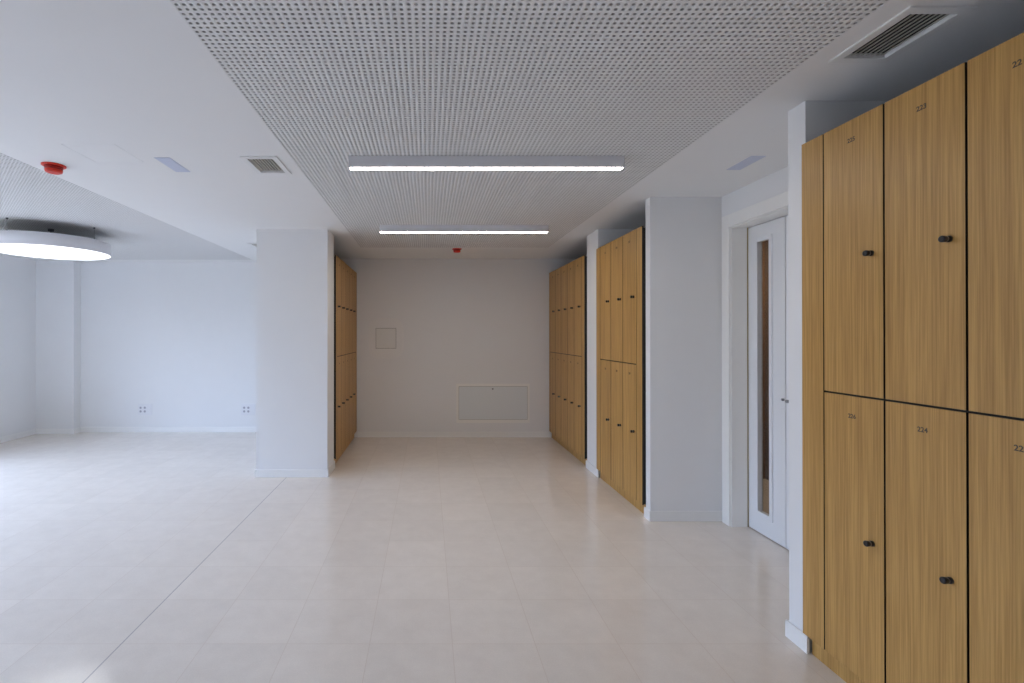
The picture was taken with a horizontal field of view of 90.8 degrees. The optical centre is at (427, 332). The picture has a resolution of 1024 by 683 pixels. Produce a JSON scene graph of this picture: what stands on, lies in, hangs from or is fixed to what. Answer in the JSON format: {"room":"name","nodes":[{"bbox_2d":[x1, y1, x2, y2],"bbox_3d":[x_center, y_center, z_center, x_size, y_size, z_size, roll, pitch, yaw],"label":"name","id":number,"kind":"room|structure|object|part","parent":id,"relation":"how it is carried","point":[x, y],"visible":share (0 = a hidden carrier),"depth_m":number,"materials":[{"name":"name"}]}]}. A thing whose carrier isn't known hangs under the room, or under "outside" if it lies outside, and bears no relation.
{"room":"locker room","nodes":[
{"label":"locker room","id":0,"kind":"room"},
{"bbox_2d":[0,254,35,436],"bbox_3d":[-6.025,0.203,2.240,0.250,2.600,11.282,0,0,0],"label":"wall","id":1,"kind":"structure","parent":0,"point":[17,275],"depth_m":7.14,"materials":[{"name":"white paint"}]},
{"bbox_2d":[0,429,35,442],"bbox_3d":[-5.894,1.462,2.134,0.012,0.080,10.678,0,0,0],"label":"baseboard","id":2,"kind":"structure","parent":1,"relation":"attached to","point":[33,431],"depth_m":7.14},
{"bbox_2d":[35,261,80,428],"bbox_3d":[-5.612,0.221,7.560,0.575,2.600,0.142,0,0,0],"label":"wall","id":3,"kind":"structure","parent":0,"point":[58,283],"depth_m":7.49,"materials":[{"name":"white paint"}]},
{"bbox_2d":[80,262,256,426],"bbox_3d":[-3.850,0.221,7.731,4.100,2.600,0.200,0,0,0],"label":"wall","id":4,"kind":"structure","parent":0,"point":[177,338],"depth_m":7.63,"materials":[{"name":"white paint"}]},
{"bbox_2d":[138,404,151,414],"bbox_3d":[-4.328,1.173,7.622,0.199,0.153,0.012,0,0,0],"label":"socket plate","id":5,"kind":"object","parent":4,"relation":"attached to","point":[143,409],"visible":1,"depth_m":7.62,"materials":[{"name":"white plastic"}]},
{"bbox_2d":[36,427,255,433],"bbox_3d":[-3.850,1.481,7.550,4.100,0.080,0.154,0,0,0],"label":"baseboard","id":6,"kind":"structure","parent":4,"relation":"attached to","point":[83,429],"depth_m":7.62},
{"bbox_2d":[241,404,255,414],"bbox_3d":[-2.745,1.173,7.622,0.214,0.153,0.012,0,0,0],"label":"socket plate","id":7,"kind":"object","parent":4,"relation":"attached to","point":[246,409],"visible":1,"depth_m":7.62,"materials":[{"name":"white plastic"}]},
{"bbox_2d":[256,229,333,468],"bbox_3d":[-1.427,0.217,6.529,0.745,2.600,2.605,0,0,0],"label":"wall","id":8,"kind":"structure","parent":0,"point":[295,338],"depth_m":5.23,"materials":[{"name":"white paint"}]},
{"bbox_2d":[255,460,334,476],"bbox_3d":[-1.427,1.477,6.412,0.769,0.080,2.405,0,0,0],"label":"baseboard","id":9,"kind":"structure","parent":8,"relation":"attached to","point":[258,472],"depth_m":5.21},
{"bbox_2d":[0,432,845,682],"bbox_3d":[-1.000,1.578,2.261,10.400,0.150,11.332,0,0,0],"label":"floor","id":10,"kind":"structure","parent":0,"point":[126,557],"depth_m":3.13,"materials":[{"name":"tile"}]},
{"bbox_2d":[334,255,336,458],"bbox_3d":[-1.085,0.273,5.635,0.100,2.293,0.068,0,0,0],"label":"filler panel","id":11,"kind":"object","parent":10,"relation":"on","point":[335,256],"visible":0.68,"depth_m":5.61,"materials":[{"name":"brown wood"}]},
{"bbox_2d":[337,256,341,456],"bbox_3d":[-1.286,0.273,5.819,0.559,2.293,0.294,0,0,0],"label":"locker","id":12,"kind":"object","parent":10,"relation":"on","point":[339,261],"visible":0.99,"depth_m":5.82,"materials":[{"name":"brown laminate"}]},
{"bbox_3d":[-1.042,0.848,5.817,0.013,1.144,0.287,0,0,0],"label":"door","id":13,"kind":"part","parent":12,"relation":"part of","materials":[{"name":"brown wood"}]},
{"bbox_3d":[-1.042,-0.303,5.821,0.013,1.141,0.287,0,0,0],"label":"door","id":14,"kind":"part","parent":12,"relation":"part of","materials":[{"name":"brown wood"}]},
{"bbox_2d":[340,261,345,450],"bbox_3d":[-1.286,0.274,6.114,0.559,2.293,0.294,0,0,0],"label":"locker","id":15,"kind":"object","parent":10,"relation":"on","point":[343,439],"visible":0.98,"depth_m":6.10,"materials":[{"name":"brown laminate"}]},
{"bbox_3d":[-1.042,0.849,6.112,0.013,1.144,0.287,0,0,0],"label":"door","id":16,"kind":"part","parent":15,"relation":"part of","materials":[{"name":"brown wood"}]},
{"bbox_3d":[-1.042,-0.302,6.116,0.013,1.141,0.287,0,0,0],"label":"door","id":17,"kind":"part","parent":15,"relation":"part of","materials":[{"name":"brown wood"}]},
{"bbox_2d":[334,435,353,463],"bbox_3d":[-1.270,1.470,6.418,0.400,0.094,1.625,0,0,0],"label":"plinth","id":18,"kind":"object","parent":10,"relation":"on","point":[352,438],"visible":0.14,"depth_m":6.31,"materials":[{"name":"brown wood"}]},
{"bbox_2d":[345,264,348,444],"bbox_3d":[-1.286,0.275,6.409,0.559,2.293,0.294,0,0,0],"label":"locker","id":19,"kind":"object","parent":10,"relation":"on","point":[347,266],"visible":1,"depth_m":6.40,"materials":[{"name":"brown laminate"}]},
{"bbox_3d":[-1.042,0.850,6.407,0.013,1.144,0.287,0,0,0],"label":"door","id":20,"kind":"part","parent":19,"relation":"part of","materials":[{"name":"brown wood"}]},
{"bbox_3d":[-1.042,-0.301,6.411,0.013,1.141,0.287,0,0,0],"label":"door","id":21,"kind":"part","parent":19,"relation":"part of","materials":[{"name":"brown wood"}]},
{"bbox_2d":[349,267,352,440],"bbox_3d":[-1.286,0.276,6.704,0.559,2.293,0.294,0,0,0],"label":"locker","id":22,"kind":"object","parent":10,"relation":"on","point":[350,269],"visible":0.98,"depth_m":6.65,"materials":[{"name":"brown laminate"}]},
{"bbox_3d":[-1.042,0.851,6.702,0.013,1.144,0.287,0,0,0],"label":"door","id":23,"kind":"part","parent":22,"relation":"part of","materials":[{"name":"brown wood"}]},
{"bbox_3d":[-1.042,-0.300,6.706,0.013,1.141,0.287,0,0,0],"label":"door","id":24,"kind":"part","parent":22,"relation":"part of","materials":[{"name":"brown wood"}]},
{"bbox_2d":[353,270,355,434],"bbox_3d":[-1.286,0.277,6.999,0.559,2.293,0.294,0,0,0],"label":"locker","id":25,"kind":"object","parent":10,"relation":"on","point":[354,272],"visible":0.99,"depth_m":7.01,"materials":[{"name":"brown laminate"}]},
{"bbox_3d":[-1.042,0.852,6.997,0.013,1.144,0.287,0,0,0],"label":"door","id":26,"kind":"part","parent":25,"relation":"part of","materials":[{"name":"brown wood"}]},
{"bbox_3d":[-1.042,-0.299,7.001,0.013,1.141,0.287,0,0,0],"label":"door","id":27,"kind":"part","parent":25,"relation":"part of","materials":[{"name":"brown wood"}]},
{"bbox_2d":[356,273,356,430],"bbox_3d":[-1.085,0.278,7.191,0.100,2.293,0.085,0,0,0],"label":"filler panel","id":28,"kind":"object","parent":10,"relation":"on","point":[356,273],"visible":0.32,"depth_m":7.21,"materials":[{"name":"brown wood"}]},
{"bbox_2d":[549,273,549,430],"bbox_3d":[1.810,0.278,7.207,0.100,2.293,0.052,0,0,0],"label":"filler panel","id":29,"kind":"object","parent":10,"relation":"on","point":[549,273],"visible":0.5,"depth_m":7.21,"materials":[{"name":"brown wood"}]},
{"bbox_2d":[550,270,555,434],"bbox_3d":[2.010,0.277,7.032,0.559,2.293,0.294,0,0,0],"label":"locker","id":30,"kind":"object","parent":10,"relation":"on","point":[552,274],"visible":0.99,"depth_m":7.04,"materials":[{"name":"brown laminate"}]},
{"bbox_3d":[1.766,0.852,7.030,0.013,1.144,0.287,0,0,0],"label":"door","id":31,"kind":"part","parent":30,"relation":"part of","materials":[{"name":"brown wood"}]},
{"bbox_3d":[1.766,-0.299,7.034,0.013,1.141,0.287,0,0,0],"label":"door","id":32,"kind":"part","parent":30,"relation":"part of","materials":[{"name":"brown wood"}]},
{"bbox_2d":[555,267,561,439],"bbox_3d":[2.010,0.276,6.737,0.559,2.293,0.294,0,0,0],"label":"locker","id":33,"kind":"object","parent":10,"relation":"on","point":[558,353],"visible":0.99,"depth_m":6.72,"materials":[{"name":"brown laminate"}]},
{"bbox_3d":[1.766,0.851,6.735,0.013,1.144,0.287,0,0,0],"label":"door","id":34,"kind":"part","parent":33,"relation":"part of","materials":[{"name":"brown wood"}]},
{"bbox_3d":[1.766,-0.300,6.739,0.013,1.141,0.287,0,0,0],"label":"door","id":35,"kind":"part","parent":33,"relation":"part of","materials":[{"name":"brown wood"}]},
{"bbox_2d":[561,264,568,444],"bbox_3d":[2.010,0.275,6.442,0.559,2.293,0.294,0,0,0],"label":"locker","id":36,"kind":"object","parent":10,"relation":"on","point":[564,354],"visible":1,"depth_m":6.42,"materials":[{"name":"brown laminate"}]},
{"bbox_3d":[1.766,0.850,6.440,0.013,1.144,0.287,0,0,0],"label":"door","id":37,"kind":"part","parent":36,"relation":"part of","materials":[{"name":"brown wood"}]},
{"bbox_3d":[1.766,-0.301,6.444,0.013,1.141,0.287,0,0,0],"label":"door","id":38,"kind":"part","parent":36,"relation":"part of","materials":[{"name":"brown wood"}]},
{"bbox_2d":[552,434,586,465],"bbox_3d":[1.997,1.470,6.418,0.400,0.094,1.625,0,0,0],"label":"plinth","id":39,"kind":"object","parent":10,"relation":"on","point":[554,437],"visible":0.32,"depth_m":6.28,"materials":[{"name":"brown wood"}]},
{"bbox_2d":[567,261,575,449],"bbox_3d":[2.010,0.274,6.147,0.559,2.293,0.294,0,0,0],"label":"locker","id":40,"kind":"object","parent":10,"relation":"on","point":[570,266],"visible":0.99,"depth_m":6.15,"materials":[{"name":"brown laminate"}]},
{"bbox_3d":[1.766,0.849,6.145,0.013,1.144,0.287,0,0,0],"label":"door","id":41,"kind":"part","parent":40,"relation":"part of","materials":[{"name":"brown wood"}]},
{"bbox_3d":[1.766,-0.302,6.149,0.013,1.141,0.287,0,0,0],"label":"door","id":42,"kind":"part","parent":40,"relation":"part of","materials":[{"name":"brown wood"}]},
{"bbox_2d":[574,257,581,456],"bbox_3d":[2.010,0.273,5.852,0.559,2.293,0.294,0,0,0],"label":"locker","id":43,"kind":"object","parent":10,"relation":"on","point":[578,262],"visible":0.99,"depth_m":5.82,"materials":[{"name":"brown laminate"}]},
{"bbox_3d":[1.766,0.848,5.850,0.013,1.144,0.287,0,0,0],"label":"door","id":44,"kind":"part","parent":43,"relation":"part of","materials":[{"name":"brown wood"}]},
{"bbox_3d":[1.766,-0.303,5.854,0.013,1.141,0.287,0,0,0],"label":"door","id":45,"kind":"part","parent":43,"relation":"part of","materials":[{"name":"brown wood"}]},
{"bbox_2d":[582,255,586,458],"bbox_3d":[1.810,0.273,5.652,0.100,2.293,0.101,0,0,0],"label":"filler panel","id":46,"kind":"object","parent":10,"relation":"on","point":[584,258],"visible":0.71,"depth_m":5.61,"materials":[{"name":"brown wood"}]},
{"bbox_2d":[596,247,601,470],"bbox_3d":[1.810,0.271,5.148,0.100,2.293,0.114,0,0,0],"label":"filler panel","id":47,"kind":"object","parent":10,"relation":"on","point":[598,359],"visible":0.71,"depth_m":5.14,"materials":[{"name":"brown wood"}]},
{"bbox_2d":[600,242,612,479],"bbox_3d":[2.010,0.270,4.942,0.559,2.293,0.294,0,0,0],"label":"locker","id":48,"kind":"object","parent":10,"relation":"on","point":[605,250],"visible":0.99,"depth_m":4.94,"materials":[{"name":"brown laminate"}]},
{"bbox_3d":[1.766,0.845,4.940,0.013,1.144,0.287,0,0,0],"label":"door","id":49,"kind":"part","parent":48,"relation":"part of","materials":[{"name":"brown wood"}]},
{"bbox_3d":[1.766,-0.306,4.944,0.013,1.141,0.287,0,0,0],"label":"door","id":50,"kind":"part","parent":48,"relation":"part of","materials":[{"name":"brown wood"}]},
{"bbox_2d":[611,236,624,488],"bbox_3d":[2.010,0.269,4.647,0.559,2.293,0.294,0,0,0],"label":"locker","id":51,"kind":"object","parent":10,"relation":"on","point":[617,244],"visible":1,"depth_m":4.62,"materials":[{"name":"brown laminate"}]},
{"bbox_3d":[1.766,0.844,4.645,0.013,1.144,0.287,0,0,0],"label":"door","id":52,"kind":"part","parent":51,"relation":"part of","materials":[{"name":"brown wood"}]},
{"bbox_3d":[1.766,-0.307,4.649,0.013,1.141,0.287,0,0,0],"label":"door","id":53,"kind":"part","parent":51,"relation":"part of","materials":[{"name":"brown wood"}]},
{"bbox_2d":[600,472,645,513],"bbox_3d":[1.997,1.464,4.647,0.400,0.094,1.104,0,0,0],"label":"plinth","id":54,"kind":"object","parent":10,"relation":"on","point":[603,477],"visible":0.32,"depth_m":4.58,"materials":[{"name":"brown wood"}]},
{"bbox_2d":[623,229,636,499],"bbox_3d":[2.010,0.268,4.352,0.559,2.293,0.294,0,0,0],"label":"locker","id":55,"kind":"object","parent":10,"relation":"on","point":[629,239],"visible":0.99,"depth_m":4.35,"materials":[{"name":"brown laminate"}]},
{"bbox_3d":[1.766,0.843,4.350,0.013,1.144,0.287,0,0,0],"label":"door","id":56,"kind":"part","parent":55,"relation":"part of","materials":[{"name":"brown wood"}]},
{"bbox_3d":[1.766,-0.308,4.354,0.013,1.141,0.287,0,0,0],"label":"door","id":57,"kind":"part","parent":55,"relation":"part of","materials":[{"name":"brown wood"}]},
{"bbox_2d":[636,226,645,504],"bbox_3d":[1.810,0.268,4.148,0.100,2.293,0.109,0,0,0],"label":"filler panel","id":58,"kind":"object","parent":10,"relation":"on","point":[641,231],"visible":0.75,"depth_m":4.11,"materials":[{"name":"brown wood"}]},
{"bbox_2d":[802,134,827,649],"bbox_3d":[1.810,0.261,2.280,0.100,2.293,0.125,0,0,0],"label":"filler panel","id":59,"kind":"object","parent":10,"relation":"on","point":[813,432],"visible":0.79,"depth_m":2.28,"materials":[{"name":"brown wood"}]},
{"bbox_2d":[812,640,864,682],"bbox_3d":[1.997,1.454,1.768,0.400,0.094,1.123,0,0,0],"label":"plinth","id":60,"kind":"object","parent":10,"relation":"on","point":[838,668],"visible":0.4,"depth_m":2.20,"materials":[{"name":"brown wood"}]},
{"bbox_2d":[824,104,888,682],"bbox_3d":[2.010,0.261,2.068,0.559,2.293,0.294,0,0,0],"label":"locker","id":61,"kind":"object","parent":10,"relation":"on","point":[854,150],"visible":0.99,"depth_m":2.04,"materials":[{"name":"brown laminate"}]},
{"bbox_3d":[1.766,-0.316,2.070,0.013,1.141,0.287,0,0,0],"label":"door","id":62,"kind":"part","parent":61,"relation":"part of","materials":[{"name":"brown wood"}]},
{"bbox_3d":[1.766,0.835,2.066,0.013,1.144,0.287,0,0,0],"label":"door","id":63,"kind":"part","parent":61,"relation":"part of","materials":[{"name":"brown wood"}]},
{"bbox_3d":[1.746,-0.316,1.976,0.029,0.023,0.023,0,0,0],"label":"knob","id":64,"kind":"part","parent":61,"relation":"part of","materials":[{"name":"black plastic"}]},
{"bbox_3d":[1.746,0.835,1.972,0.029,0.023,0.023,0,0,0],"label":"knob","id":65,"kind":"part","parent":61,"relation":"part of","materials":[{"name":"black plastic"}]},
{"bbox_2d":[884,62,972,682],"bbox_3d":[2.010,0.260,1.773,0.559,2.293,0.294,0,0,0],"label":"locker","id":66,"kind":"object","parent":10,"relation":"on","point":[927,411],"visible":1,"depth_m":1.75,"materials":[{"name":"brown laminate"}]},
{"bbox_3d":[1.766,-0.317,1.775,0.013,1.141,0.287,0,0,0],"label":"door","id":67,"kind":"part","parent":66,"relation":"part of","materials":[{"name":"brown wood"}]},
{"bbox_3d":[1.766,0.834,1.771,0.013,1.144,0.287,0,0,0],"label":"door","id":68,"kind":"part","parent":66,"relation":"part of","materials":[{"name":"brown wood"}]},
{"bbox_3d":[1.746,-0.317,1.681,0.029,0.023,0.023,0,0,0],"label":"knob","id":69,"kind":"part","parent":66,"relation":"part of","materials":[{"name":"black plastic"}]},
{"bbox_3d":[1.746,0.834,1.677,0.029,0.023,0.023,0,0,0],"label":"knob","id":70,"kind":"part","parent":66,"relation":"part of","materials":[{"name":"black plastic"}]},
{"bbox_2d":[967,32,1023,682],"bbox_3d":[2.010,0.259,1.478,0.559,2.293,0.294,0,0,0],"label":"locker","id":71,"kind":"object","parent":10,"relation":"on","point":[995,77],"visible":1,"depth_m":1.54,"materials":[{"name":"brown laminate"}]},
{"bbox_3d":[1.766,-0.318,1.480,0.013,1.141,0.287,0,0,0],"label":"door","id":72,"kind":"part","parent":71,"relation":"part of","materials":[{"name":"brown wood"}]},
{"bbox_3d":[1.766,0.833,1.476,0.013,1.144,0.287,0,0,0],"label":"door","id":73,"kind":"part","parent":71,"relation":"part of","materials":[{"name":"brown wood"}]},
{"bbox_2d":[341,259,575,436],"bbox_3d":[0.360,0.220,7.353,4.000,2.600,0.200,0,0,0],"label":"wall","id":74,"kind":"structure","parent":0,"point":[464,321],"depth_m":7.25,"materials":[{"name":"white paint"}]},
{"bbox_2d":[368,318,402,358],"bbox_3d":[-0.612,0.080,7.250,0.510,0.590,0.008,0,0,0],"label":"cover plate","id":75,"kind":"object","parent":74,"relation":"attached to","point":[385,335],"visible":1,"depth_m":7.25,"materials":[{"name":"paint"}]},
{"bbox_3d":[-0.612,0.080,7.248,0.288,0.288,0.004,0,0,0],"label":"plate","id":76,"kind":"part","parent":75,"relation":"part of","materials":[{"name":"white plastic"}]},
{"bbox_2d":[358,432,550,436],"bbox_3d":[0.385,1.480,7.243,2.810,0.080,0.012,0,0,0],"label":"baseboard","id":77,"kind":"structure","parent":74,"relation":"attached to","point":[360,434],"depth_m":7.24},
{"bbox_2d":[456,384,529,422],"bbox_3d":[0.945,1.026,7.246,1.066,0.567,0.010,0,0,0],"label":"access hatch","id":78,"kind":"object","parent":74,"relation":"attached to","point":[475,403],"visible":1,"depth_m":7.24,"materials":[{"name":"white paint"}]},
{"bbox_2d":[0,0,1023,261],"bbox_3d":[-1.000,-1.177,2.270,10.400,0.160,11.332,0,0,0],"label":"ceiling","id":79,"kind":"structure","parent":0,"point":[687,91],"depth_m":2.40,"materials":[{"name":"white paint"}]},
{"bbox_2d":[41,162,66,174],"bbox_3d":[-2.443,-1.069,3.251,0.136,0.051,0.136,0,0,0],"label":"smoke detector","id":80,"kind":"object","parent":79,"relation":"attached to","point":[54,168],"visible":1,"depth_m":3.22,"materials":[{"name":"red plastic"}]},
{"bbox_2d":[0,217,110,259],"bbox_3d":[-3.955,-0.963,5.223,1.067,0.248,1.067,0,0,0],"label":"pendant light","id":81,"kind":"object","parent":79,"relation":"hanging from","point":[35,244],"visible":1,"depth_m":4.98,"materials":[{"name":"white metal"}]},
{"bbox_3d":[-3.955,-0.902,5.223,1.067,0.125,1.067,0,0,0],"label":"lamp shade","id":82,"kind":"part","parent":81,"relation":"part of","materials":[{"name":"white metal"}]},
{"bbox_2d":[0,244,110,259],"bbox_3d":[-3.955,-0.844,5.223,1.055,0.006,1.055,0,0,0],"label":"diffuser","id":83,"kind":"object","parent":81,"relation":"attached to","point":[47,251],"depth_m":5.15,"materials":[{"name":"white plastic"}]},
{"bbox_2d":[62,144,142,161],"bbox_3d":[-1.975,-1.110,3.041,0.310,0.030,0.305,0,0,0],"label":"access hatch","id":84,"kind":"object","parent":79,"relation":"attached to","point":[95,152],"visible":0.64,"depth_m":3.02,"materials":[{"name":"white paint"}]},
{"bbox_3d":[-3.947,-1.093,4.979,2.705,0.009,4.750,0,0,0],"label":"perforated panel","id":85,"kind":"part","parent":79,"relation":"part of","materials":[{"name":"white paint"}]},
{"bbox_2d":[154,157,189,171],"bbox_3d":[-1.661,-1.123,3.245,0.098,0.063,0.273,0,0,0],"label":"light","id":86,"kind":"object","parent":79,"relation":"attached to","point":[167,161],"visible":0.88,"depth_m":3.23,"materials":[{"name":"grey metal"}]},
{"bbox_2d":[247,243,256,247],"bbox_3d":[-2.071,-1.141,6.169,0.228,0.129,0.330,0,0,0],"label":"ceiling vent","id":87,"kind":"object","parent":79,"relation":"in","point":[251,244],"visible":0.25,"depth_m":6.13,"materials":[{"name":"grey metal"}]},
{"bbox_2d":[240,156,290,173],"bbox_3d":[-1.051,-1.151,3.249,0.228,0.129,0.330,0,0,0],"label":"ceiling vent","id":88,"kind":"object","parent":79,"relation":"in","point":[259,164],"visible":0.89,"depth_m":3.25,"materials":[{"name":"grey metal"}]},
{"bbox_2d":[452,248,460,252],"bbox_3d":[0.373,-1.060,6.424,0.125,0.047,0.125,0,0,0],"label":"smoke detector","id":89,"kind":"object","parent":79,"relation":"attached to","point":[455,250],"visible":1,"depth_m":6.38,"materials":[{"name":"red plastic"}]},
{"bbox_2d":[379,225,548,232],"bbox_3d":[0.363,-1.053,5.055,1.705,0.069,0.070,0,0,0],"label":"ceiling light","id":90,"kind":"object","parent":79,"relation":"attached to","point":[382,228],"visible":1,"depth_m":5.02,"materials":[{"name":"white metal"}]},
{"bbox_2d":[380,232,546,232],"bbox_3d":[0.363,-1.022,5.054,1.696,0.005,0.054,0,0,0],"label":"diffuser","id":91,"kind":"object","parent":90,"relation":"attached to","point":[380,232],"depth_m":5.06,"materials":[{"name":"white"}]},
{"bbox_2d":[349,156,624,170],"bbox_3d":[0.363,-1.060,3.115,1.705,0.069,0.070,0,0,0],"label":"ceiling light","id":92,"kind":"object","parent":79,"relation":"attached to","point":[356,163],"visible":1,"depth_m":3.08,"materials":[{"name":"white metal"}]},
{"bbox_2d":[350,167,622,169],"bbox_3d":[0.363,-1.029,3.115,1.696,0.005,0.054,0,0,0],"label":"diffuser","id":93,"kind":"object","parent":92,"relation":"attached to","point":[351,168],"depth_m":3.11,"materials":[{"name":"white"}]},
{"bbox_3d":[0.337,-1.096,3.841,2.385,0.009,4.975,0,0,0],"label":"perforated panel","id":94,"kind":"part","parent":79,"relation":"part of","materials":[{"name":"white paint"}]},
{"bbox_2d":[727,156,765,169],"bbox_3d":[2.046,-1.123,3.209,0.092,0.063,0.260,0,0,0],"label":"light","id":95,"kind":"object","parent":79,"relation":"attached to","point":[751,159],"visible":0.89,"depth_m":3.19,"materials":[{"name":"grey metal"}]},
{"bbox_2d":[829,6,977,62],"bbox_3d":[1.735,-1.156,1.844,0.230,0.129,0.340,0,0,0],"label":"ceiling vent","id":96,"kind":"object","parent":79,"relation":"in","point":[877,46],"visible":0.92,"depth_m":1.85,"materials":[{"name":"grey metal"}]},
{"bbox_2d":[587,229,634,476],"bbox_3d":[2.072,0.213,5.405,0.575,2.600,0.368,0,0,0],"label":"wall","id":97,"kind":"structure","parent":0,"point":[598,238],"depth_m":5.40,"materials":[{"name":"white paint"}]},
{"bbox_2d":[586,460,598,477],"bbox_3d":[1.779,1.473,5.400,0.012,0.080,0.400,0,0,0],"label":"baseboard","id":98,"kind":"structure","parent":97,"relation":"attached to","point":[589,466],"depth_m":5.37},
{"bbox_2d":[646,197,721,510],"bbox_3d":[2.072,0.209,4.041,0.575,2.600,0.083,0,0,0],"label":"wall","id":99,"kind":"structure","parent":0,"point":[684,234],"depth_m":4.00,"materials":[{"name":"white paint"}]},
{"bbox_2d":[644,507,721,520],"bbox_3d":[2.067,1.469,4.037,0.587,0.080,0.107,0,0,0],"label":"baseboard","id":100,"kind":"structure","parent":99,"relation":"attached to","point":[649,515],"depth_m":3.98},
{"bbox_2d":[722,166,787,216],"bbox_3d":[2.460,0.202,2.126,0.200,2.600,10.654,0,0,0],"label":"wall","id":101,"kind":"structure","parent":0,"point":[776,183],"depth_m":3.58,"materials":[{"name":"white paint"}]},
{"bbox_2d":[722,191,787,526],"bbox_3d":[2.452,0.291,3.287,0.216,2.431,1.375,0,0,0],"label":"trim","id":102,"kind":"structure","parent":101,"relation":"attached to","point":[735,373],"depth_m":3.87,"materials":[{"name":"white paint"}]},
{"bbox_2d":[748,215,788,549],"bbox_3d":[2.479,0.342,3.286,0.094,2.313,1.165,0,0,0],"label":"door","id":103,"kind":"structure","parent":101,"relation":"in","point":[774,525],"depth_m":3.60,"materials":[{"name":"white paint"}]},
{"bbox_2d":[762,242,764,478],"bbox_3d":[3.105,0.213,5.234,1.090,2.600,0.130,0,0,0],"label":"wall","id":104,"kind":"structure","parent":0,"point":[763,266],"depth_m":5.17,"materials":[{"name":"white paint"}]},
{"bbox_2d":[764,240,768,479],"bbox_3d":[3.105,0.207,3.684,1.090,2.600,2.970,0,0,0],"label":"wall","id":105,"kind":"structure","parent":0,"point":[766,243],"depth_m":5.14,"materials":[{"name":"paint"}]},
{"bbox_2d":[788,101,886,651],"bbox_3d":[2.072,0.203,2.408,0.575,2.600,0.113,0,0,0],"label":"wall","id":106,"kind":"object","parent":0,"point":[808,120],"visible":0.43,"depth_m":2.41,"materials":[{"name":"white paint"}]},
{"bbox_2d":[785,620,809,653],"bbox_3d":[2.067,1.463,2.401,0.587,0.080,0.142,0,0,0],"label":"baseboard","id":107,"kind":"object","parent":106,"relation":"attached to","point":[792,632],"visible":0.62,"depth_m":2.39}
]}

